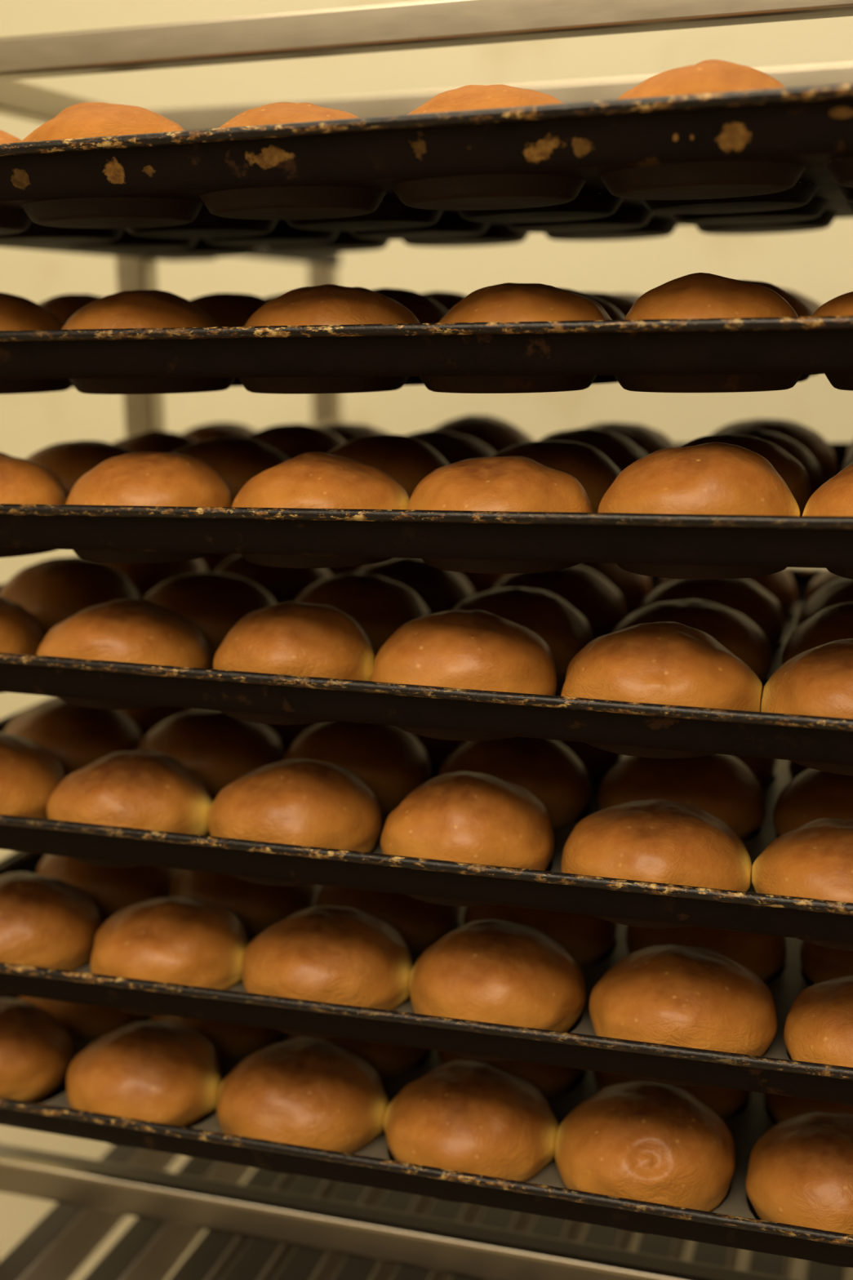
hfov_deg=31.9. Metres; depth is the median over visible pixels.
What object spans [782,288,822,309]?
bun
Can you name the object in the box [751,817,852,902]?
bun
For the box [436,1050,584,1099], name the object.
bun
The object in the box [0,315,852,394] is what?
pan
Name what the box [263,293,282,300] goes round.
bun
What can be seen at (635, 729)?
pan
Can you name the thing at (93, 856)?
cup
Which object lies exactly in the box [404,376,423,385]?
cup
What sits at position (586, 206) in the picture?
cup
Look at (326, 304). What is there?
bun
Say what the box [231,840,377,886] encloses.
cup
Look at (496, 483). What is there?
bun
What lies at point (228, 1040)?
bun
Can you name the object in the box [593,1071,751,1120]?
bun
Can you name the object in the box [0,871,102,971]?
bun
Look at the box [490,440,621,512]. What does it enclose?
bun
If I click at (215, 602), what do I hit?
bun
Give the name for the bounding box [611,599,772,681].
bun
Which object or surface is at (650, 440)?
bun
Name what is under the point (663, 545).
pan
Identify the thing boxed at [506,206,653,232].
cup
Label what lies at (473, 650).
bun
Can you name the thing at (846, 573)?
cup
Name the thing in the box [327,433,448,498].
bun
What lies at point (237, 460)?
bun
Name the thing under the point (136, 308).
bun
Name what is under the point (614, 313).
bun
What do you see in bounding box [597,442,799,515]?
bun
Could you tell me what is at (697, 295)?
bun
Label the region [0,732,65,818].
bun
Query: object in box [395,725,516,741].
cup
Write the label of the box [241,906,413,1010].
bun
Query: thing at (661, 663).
bun
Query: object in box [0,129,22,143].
bun
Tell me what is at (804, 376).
cup
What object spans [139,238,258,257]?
cup
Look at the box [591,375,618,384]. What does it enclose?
cup
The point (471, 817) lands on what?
bun
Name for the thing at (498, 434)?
bun
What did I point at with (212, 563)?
bun
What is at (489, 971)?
bun
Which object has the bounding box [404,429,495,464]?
bun
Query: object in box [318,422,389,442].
bun
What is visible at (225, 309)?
bun
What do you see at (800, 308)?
bun
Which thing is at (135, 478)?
bun
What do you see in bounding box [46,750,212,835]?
bun
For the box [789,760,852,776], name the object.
cup
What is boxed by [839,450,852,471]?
bun
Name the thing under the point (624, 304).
bun
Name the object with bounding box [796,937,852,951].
cup
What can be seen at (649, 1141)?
bun
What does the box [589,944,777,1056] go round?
bun
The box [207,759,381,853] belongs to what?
bun
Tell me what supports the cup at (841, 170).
on the pan at (712, 162)
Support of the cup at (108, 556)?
on the pan at (663, 545)
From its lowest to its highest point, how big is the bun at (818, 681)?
0.062 m
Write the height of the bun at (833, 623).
0.063 m
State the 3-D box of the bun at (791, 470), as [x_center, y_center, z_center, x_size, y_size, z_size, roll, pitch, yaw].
[0.182,-0.093,0.903,0.103,0.064,0.102,-12,16,-42]
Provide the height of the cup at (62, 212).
0.010 m
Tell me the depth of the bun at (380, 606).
0.97 m
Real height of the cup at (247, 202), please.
0.010 m
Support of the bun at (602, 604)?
in the pan at (635, 729)
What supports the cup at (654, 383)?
on the pan at (736, 354)
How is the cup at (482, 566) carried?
on the pan at (663, 545)
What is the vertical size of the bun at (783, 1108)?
0.058 m
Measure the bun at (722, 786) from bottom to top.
0.060 m
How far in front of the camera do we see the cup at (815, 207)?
0.93 m
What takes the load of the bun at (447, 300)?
in the pan at (736, 354)
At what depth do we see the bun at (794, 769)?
1.01 m
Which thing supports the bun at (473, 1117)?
on the pan at (735, 1223)
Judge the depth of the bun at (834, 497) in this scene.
0.75 m
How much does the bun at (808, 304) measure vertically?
0.059 m
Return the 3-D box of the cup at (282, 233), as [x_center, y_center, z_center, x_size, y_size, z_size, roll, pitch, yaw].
[-0.110,-0.284,1.051,0.101,0.010,0.101,2,12,18]
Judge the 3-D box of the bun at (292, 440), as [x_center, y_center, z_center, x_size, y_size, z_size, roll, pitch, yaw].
[-0.099,-0.128,1.105,0.103,0.063,0.102,-3,12,-9]
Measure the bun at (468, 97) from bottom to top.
0.059 m
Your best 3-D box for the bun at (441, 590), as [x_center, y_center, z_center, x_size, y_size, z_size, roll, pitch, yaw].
[-0.014,-0.033,1.102,0.104,0.059,0.105,2,12,11]
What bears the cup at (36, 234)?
on the pan at (712, 162)
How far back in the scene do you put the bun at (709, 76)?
0.70 m
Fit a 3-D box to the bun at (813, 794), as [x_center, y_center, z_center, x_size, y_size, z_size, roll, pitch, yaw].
[0.267,0.103,0.919,0.104,0.059,0.105,9,15,39]
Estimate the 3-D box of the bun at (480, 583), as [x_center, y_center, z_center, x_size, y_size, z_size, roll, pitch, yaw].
[0.022,-0.056,1.204,0.103,0.064,0.102,-6,14,-28]
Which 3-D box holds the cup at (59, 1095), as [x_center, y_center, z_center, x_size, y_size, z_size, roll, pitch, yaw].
[-0.288,0.305,1.028,0.101,0.010,0.101,3,12,18]
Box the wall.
[0,0,852,858]
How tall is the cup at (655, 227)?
0.010 m
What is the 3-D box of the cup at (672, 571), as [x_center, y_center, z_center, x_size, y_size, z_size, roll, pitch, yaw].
[0.149,-0.044,0.804,0.101,0.010,0.101,2,12,18]
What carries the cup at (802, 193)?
on the pan at (712, 162)
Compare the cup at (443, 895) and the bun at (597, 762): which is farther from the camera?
the bun at (597, 762)
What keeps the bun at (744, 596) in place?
in the pan at (635, 729)
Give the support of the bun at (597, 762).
on the pan at (633, 903)
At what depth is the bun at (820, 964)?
0.91 m
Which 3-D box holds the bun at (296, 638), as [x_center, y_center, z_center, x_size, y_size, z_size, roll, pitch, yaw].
[-0.078,0.009,0.896,0.098,0.063,0.100,4,13,17]
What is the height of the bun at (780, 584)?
0.061 m
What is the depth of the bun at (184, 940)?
0.93 m
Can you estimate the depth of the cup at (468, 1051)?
0.84 m
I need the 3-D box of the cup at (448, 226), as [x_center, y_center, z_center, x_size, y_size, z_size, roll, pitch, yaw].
[-0.005,-0.280,1.017,0.101,0.010,0.101,2,12,18]
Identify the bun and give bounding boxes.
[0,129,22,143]
[0,292,64,330]
[0,452,67,504]
[0,556,140,635]
[0,595,44,655]
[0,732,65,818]
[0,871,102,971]
[0,998,74,1102]
[3,697,142,777]
[19,995,146,1038]
[21,102,183,198]
[25,440,133,497]
[35,599,213,668]
[35,854,175,920]
[38,293,102,324]
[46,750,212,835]
[61,289,218,329]
[65,452,231,506]
[66,1021,222,1128]
[90,896,249,990]
[104,558,208,599]
[111,430,199,453]
[120,706,199,737]
[137,709,284,800]
[142,572,276,657]
[150,1015,284,1058]
[170,869,315,936]
[173,437,289,504]
[181,422,257,441]
[189,293,269,327]
[200,553,239,572]
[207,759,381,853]
[213,600,375,681]
[214,553,332,604]
[216,1036,389,1154]
[218,102,358,128]
[231,452,409,509]
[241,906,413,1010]
[244,284,419,326]
[245,423,345,459]
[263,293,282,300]
[264,723,317,755]
[284,720,431,813]
[288,1033,431,1078]
[293,573,430,657]
[314,885,461,951]
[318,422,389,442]
[326,564,370,576]
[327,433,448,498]
[355,557,475,613]
[371,288,448,323]
[371,609,556,695]
[380,771,554,871]
[383,1060,559,1182]
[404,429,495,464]
[406,456,592,512]
[408,84,564,114]
[408,919,586,1031]
[422,291,466,311]
[431,414,533,453]
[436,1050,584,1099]
[437,282,612,323]
[437,736,591,828]
[451,587,593,679]
[458,572,511,595]
[462,904,617,968]
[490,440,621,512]
[490,565,626,639]
[538,427,648,471]
[555,1080,735,1212]
[556,739,622,778]
[560,622,762,711]
[561,288,625,319]
[561,799,751,892]
[576,562,651,614]
[584,422,677,454]
[585,291,635,316]
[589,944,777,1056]
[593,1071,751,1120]
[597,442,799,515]
[598,753,766,842]
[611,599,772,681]
[612,293,642,300]
[617,59,785,168]
[623,272,798,319]
[626,925,786,983]
[640,577,784,651]
[659,568,796,621]
[678,433,812,515]
[711,418,836,482]
[718,428,825,493]
[733,755,777,789]
[739,280,813,316]
[746,1111,852,1234]
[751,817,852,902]
[760,638,852,719]
[764,1093,852,1123]
[773,768,852,835]
[781,602,852,664]
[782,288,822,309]
[783,975,852,1067]
[788,760,809,779]
[789,292,816,313]
[796,577,852,627]
[800,940,852,984]
[802,463,852,516]
[806,568,842,601]
[811,291,852,316]
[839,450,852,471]
[846,440,852,456]
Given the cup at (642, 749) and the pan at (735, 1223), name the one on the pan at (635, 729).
the cup at (642, 749)
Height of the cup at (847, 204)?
0.010 m
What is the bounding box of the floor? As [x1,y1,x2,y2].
[0,1124,852,1279]
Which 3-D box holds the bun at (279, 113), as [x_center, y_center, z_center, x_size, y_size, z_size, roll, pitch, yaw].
[-0.073,-0.260,0.807,0.108,0.056,0.108,2,12,18]
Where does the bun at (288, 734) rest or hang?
on the pan at (633, 903)
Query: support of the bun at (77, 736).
in the pan at (633, 903)
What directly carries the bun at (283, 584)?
in the pan at (635, 729)
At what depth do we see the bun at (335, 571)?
1.19 m
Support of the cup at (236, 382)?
on the pan at (736, 354)
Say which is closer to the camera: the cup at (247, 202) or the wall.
the cup at (247, 202)
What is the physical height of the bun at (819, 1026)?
0.055 m
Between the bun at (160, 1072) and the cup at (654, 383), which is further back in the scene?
the bun at (160, 1072)
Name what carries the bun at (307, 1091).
on the pan at (735, 1223)
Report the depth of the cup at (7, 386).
0.90 m
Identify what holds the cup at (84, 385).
on the pan at (736, 354)
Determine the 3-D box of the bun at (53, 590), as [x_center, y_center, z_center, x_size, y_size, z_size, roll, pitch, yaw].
[-0.255,-0.027,1.065,0.103,0.063,0.102,-2,12,-10]
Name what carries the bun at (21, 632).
in the pan at (635, 729)
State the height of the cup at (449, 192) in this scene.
0.010 m
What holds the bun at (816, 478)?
in the pan at (663, 545)
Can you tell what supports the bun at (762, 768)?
on the pan at (633, 903)
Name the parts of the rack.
rail, post, post, rail, rail, rail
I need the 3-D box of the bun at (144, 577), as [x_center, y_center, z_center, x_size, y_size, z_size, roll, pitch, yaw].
[-0.221,-0.049,1.168,0.102,0.063,0.103,0,12,-2]
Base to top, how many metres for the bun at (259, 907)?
0.062 m
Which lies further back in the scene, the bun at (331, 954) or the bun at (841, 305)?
the bun at (331, 954)
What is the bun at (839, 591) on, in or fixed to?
in the pan at (635, 729)
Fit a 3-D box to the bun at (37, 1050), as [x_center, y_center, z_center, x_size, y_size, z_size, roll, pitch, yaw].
[-0.294,0.280,1.025,0.102,0.059,0.104,3,12,18]
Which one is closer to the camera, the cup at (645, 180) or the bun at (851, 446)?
the cup at (645, 180)
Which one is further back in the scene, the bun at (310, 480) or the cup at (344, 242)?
the cup at (344, 242)
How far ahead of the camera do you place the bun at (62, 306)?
1.00 m
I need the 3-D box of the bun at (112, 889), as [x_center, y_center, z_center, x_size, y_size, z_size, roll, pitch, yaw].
[-0.236,0.168,1.100,0.102,0.062,0.102,4,13,23]
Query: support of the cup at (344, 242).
on the pan at (712, 162)
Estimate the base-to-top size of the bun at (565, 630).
0.060 m
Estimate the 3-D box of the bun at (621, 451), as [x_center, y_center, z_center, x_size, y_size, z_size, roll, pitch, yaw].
[0.109,-0.117,1.037,0.102,0.060,0.101,-1,12,3]
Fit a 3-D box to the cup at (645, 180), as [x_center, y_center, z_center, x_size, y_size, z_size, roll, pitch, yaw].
[0.137,-0.228,0.746,0.101,0.010,0.101,2,12,18]
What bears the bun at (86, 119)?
in the pan at (712, 162)
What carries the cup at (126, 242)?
on the pan at (712, 162)
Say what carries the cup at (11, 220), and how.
on the pan at (712, 162)
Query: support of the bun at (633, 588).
on the pan at (635, 729)
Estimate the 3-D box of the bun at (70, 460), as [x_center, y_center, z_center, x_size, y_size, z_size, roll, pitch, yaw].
[-0.237,-0.108,1.034,0.103,0.060,0.104,-3,12,-7]
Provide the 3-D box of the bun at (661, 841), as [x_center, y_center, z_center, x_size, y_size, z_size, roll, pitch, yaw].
[0.131,0.121,0.850,0.107,0.055,0.108,3,12,17]
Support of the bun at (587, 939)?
in the pan at (775, 1072)
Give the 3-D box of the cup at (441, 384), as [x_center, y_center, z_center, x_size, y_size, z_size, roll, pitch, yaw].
[0.046,-0.144,0.832,0.101,0.010,0.101,3,12,18]
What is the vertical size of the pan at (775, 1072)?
0.044 m
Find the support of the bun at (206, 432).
in the pan at (663, 545)
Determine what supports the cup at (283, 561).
on the pan at (663, 545)
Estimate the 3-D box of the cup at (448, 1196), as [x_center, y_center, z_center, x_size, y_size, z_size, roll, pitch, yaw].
[0.026,0.321,0.928,0.101,0.010,0.101,3,12,18]
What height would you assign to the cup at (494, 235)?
0.010 m
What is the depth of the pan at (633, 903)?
0.83 m
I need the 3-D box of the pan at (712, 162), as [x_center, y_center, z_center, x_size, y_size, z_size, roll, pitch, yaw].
[0.030,-0.281,0.947,0.695,0.043,0.475,3,12,18]
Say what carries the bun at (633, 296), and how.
in the pan at (736, 354)
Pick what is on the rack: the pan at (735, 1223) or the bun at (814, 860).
the pan at (735, 1223)
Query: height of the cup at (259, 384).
0.010 m
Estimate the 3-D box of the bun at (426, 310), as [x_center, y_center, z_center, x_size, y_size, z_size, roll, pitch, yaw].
[-0.026,-0.196,0.964,0.101,0.060,0.102,5,13,25]
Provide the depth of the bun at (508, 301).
0.79 m
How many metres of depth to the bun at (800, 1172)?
0.83 m
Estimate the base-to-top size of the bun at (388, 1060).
0.060 m
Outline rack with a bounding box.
[0,0,852,1279]
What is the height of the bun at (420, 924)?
0.060 m
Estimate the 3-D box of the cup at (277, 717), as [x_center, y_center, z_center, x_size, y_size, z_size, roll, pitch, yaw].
[-0.080,0.036,0.902,0.101,0.010,0.101,4,13,17]
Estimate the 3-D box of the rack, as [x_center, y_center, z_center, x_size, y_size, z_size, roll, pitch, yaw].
[0.120,0.130,1.297,0.834,1.160,0.908,3,12,18]
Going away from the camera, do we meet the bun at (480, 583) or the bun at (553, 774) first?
the bun at (553, 774)
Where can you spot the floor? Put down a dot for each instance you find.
(19, 1215)
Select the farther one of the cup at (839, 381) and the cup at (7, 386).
the cup at (7, 386)
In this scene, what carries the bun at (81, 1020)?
in the pan at (735, 1223)
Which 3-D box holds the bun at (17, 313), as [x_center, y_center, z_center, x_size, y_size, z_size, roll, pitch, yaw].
[-0.275,-0.186,0.928,0.105,0.062,0.106,3,12,18]
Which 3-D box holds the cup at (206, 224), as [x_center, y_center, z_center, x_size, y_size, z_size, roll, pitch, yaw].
[-0.143,-0.263,0.948,0.101,0.010,0.101,2,12,18]
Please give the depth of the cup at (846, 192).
0.82 m
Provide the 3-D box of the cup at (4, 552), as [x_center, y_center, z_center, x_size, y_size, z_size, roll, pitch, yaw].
[-0.270,-0.062,0.938,0.101,0.010,0.101,2,12,18]
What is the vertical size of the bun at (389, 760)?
0.063 m
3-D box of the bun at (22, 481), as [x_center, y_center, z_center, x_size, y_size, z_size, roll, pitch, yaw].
[-0.276,-0.088,0.935,0.108,0.061,0.107,2,12,18]
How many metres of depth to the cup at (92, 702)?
0.89 m
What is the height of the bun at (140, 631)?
0.058 m
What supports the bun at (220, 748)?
in the pan at (633, 903)
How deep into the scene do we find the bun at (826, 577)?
1.10 m
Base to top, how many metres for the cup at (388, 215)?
0.010 m
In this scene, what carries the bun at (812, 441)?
in the pan at (663, 545)
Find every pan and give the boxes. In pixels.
[0,82,852,257]
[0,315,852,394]
[0,442,852,579]
[0,567,852,776]
[0,696,852,951]
[0,842,852,1106]
[0,960,852,1267]
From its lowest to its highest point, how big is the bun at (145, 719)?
0.057 m
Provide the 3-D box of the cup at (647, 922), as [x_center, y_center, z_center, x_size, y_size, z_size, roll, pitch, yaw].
[0.129,0.144,0.854,0.101,0.010,0.101,3,12,17]
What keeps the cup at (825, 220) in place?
on the pan at (712, 162)
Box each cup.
[0,208,31,235]
[0,221,124,244]
[0,378,72,394]
[0,547,57,557]
[21,197,203,228]
[36,1053,76,1103]
[57,696,162,709]
[65,230,198,252]
[69,377,235,394]
[70,831,209,867]
[72,549,218,563]
[125,211,278,238]
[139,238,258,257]
[199,186,386,219]
[203,222,338,246]
[221,711,332,724]
[231,377,243,386]
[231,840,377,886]
[238,376,408,394]
[241,554,393,568]
[266,231,389,253]
[285,202,444,231]
[350,214,490,239]
[387,1147,543,1202]
[391,173,586,210]
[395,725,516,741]
[402,225,528,247]
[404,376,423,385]
[406,859,552,906]
[419,375,596,393]
[422,558,582,573]
[451,1011,582,1061]
[457,192,623,222]
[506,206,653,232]
[544,217,678,240]
[584,742,715,758]
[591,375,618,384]
[595,915,688,928]
[599,160,805,199]
[614,373,802,392]
[616,563,786,579]
[641,182,819,213]
[671,198,830,225]
[695,210,838,234]
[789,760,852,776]
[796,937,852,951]
[797,373,811,382]
[824,156,852,187]
[825,373,852,391]
[826,568,852,579]
[835,183,852,203]
[844,199,852,212]

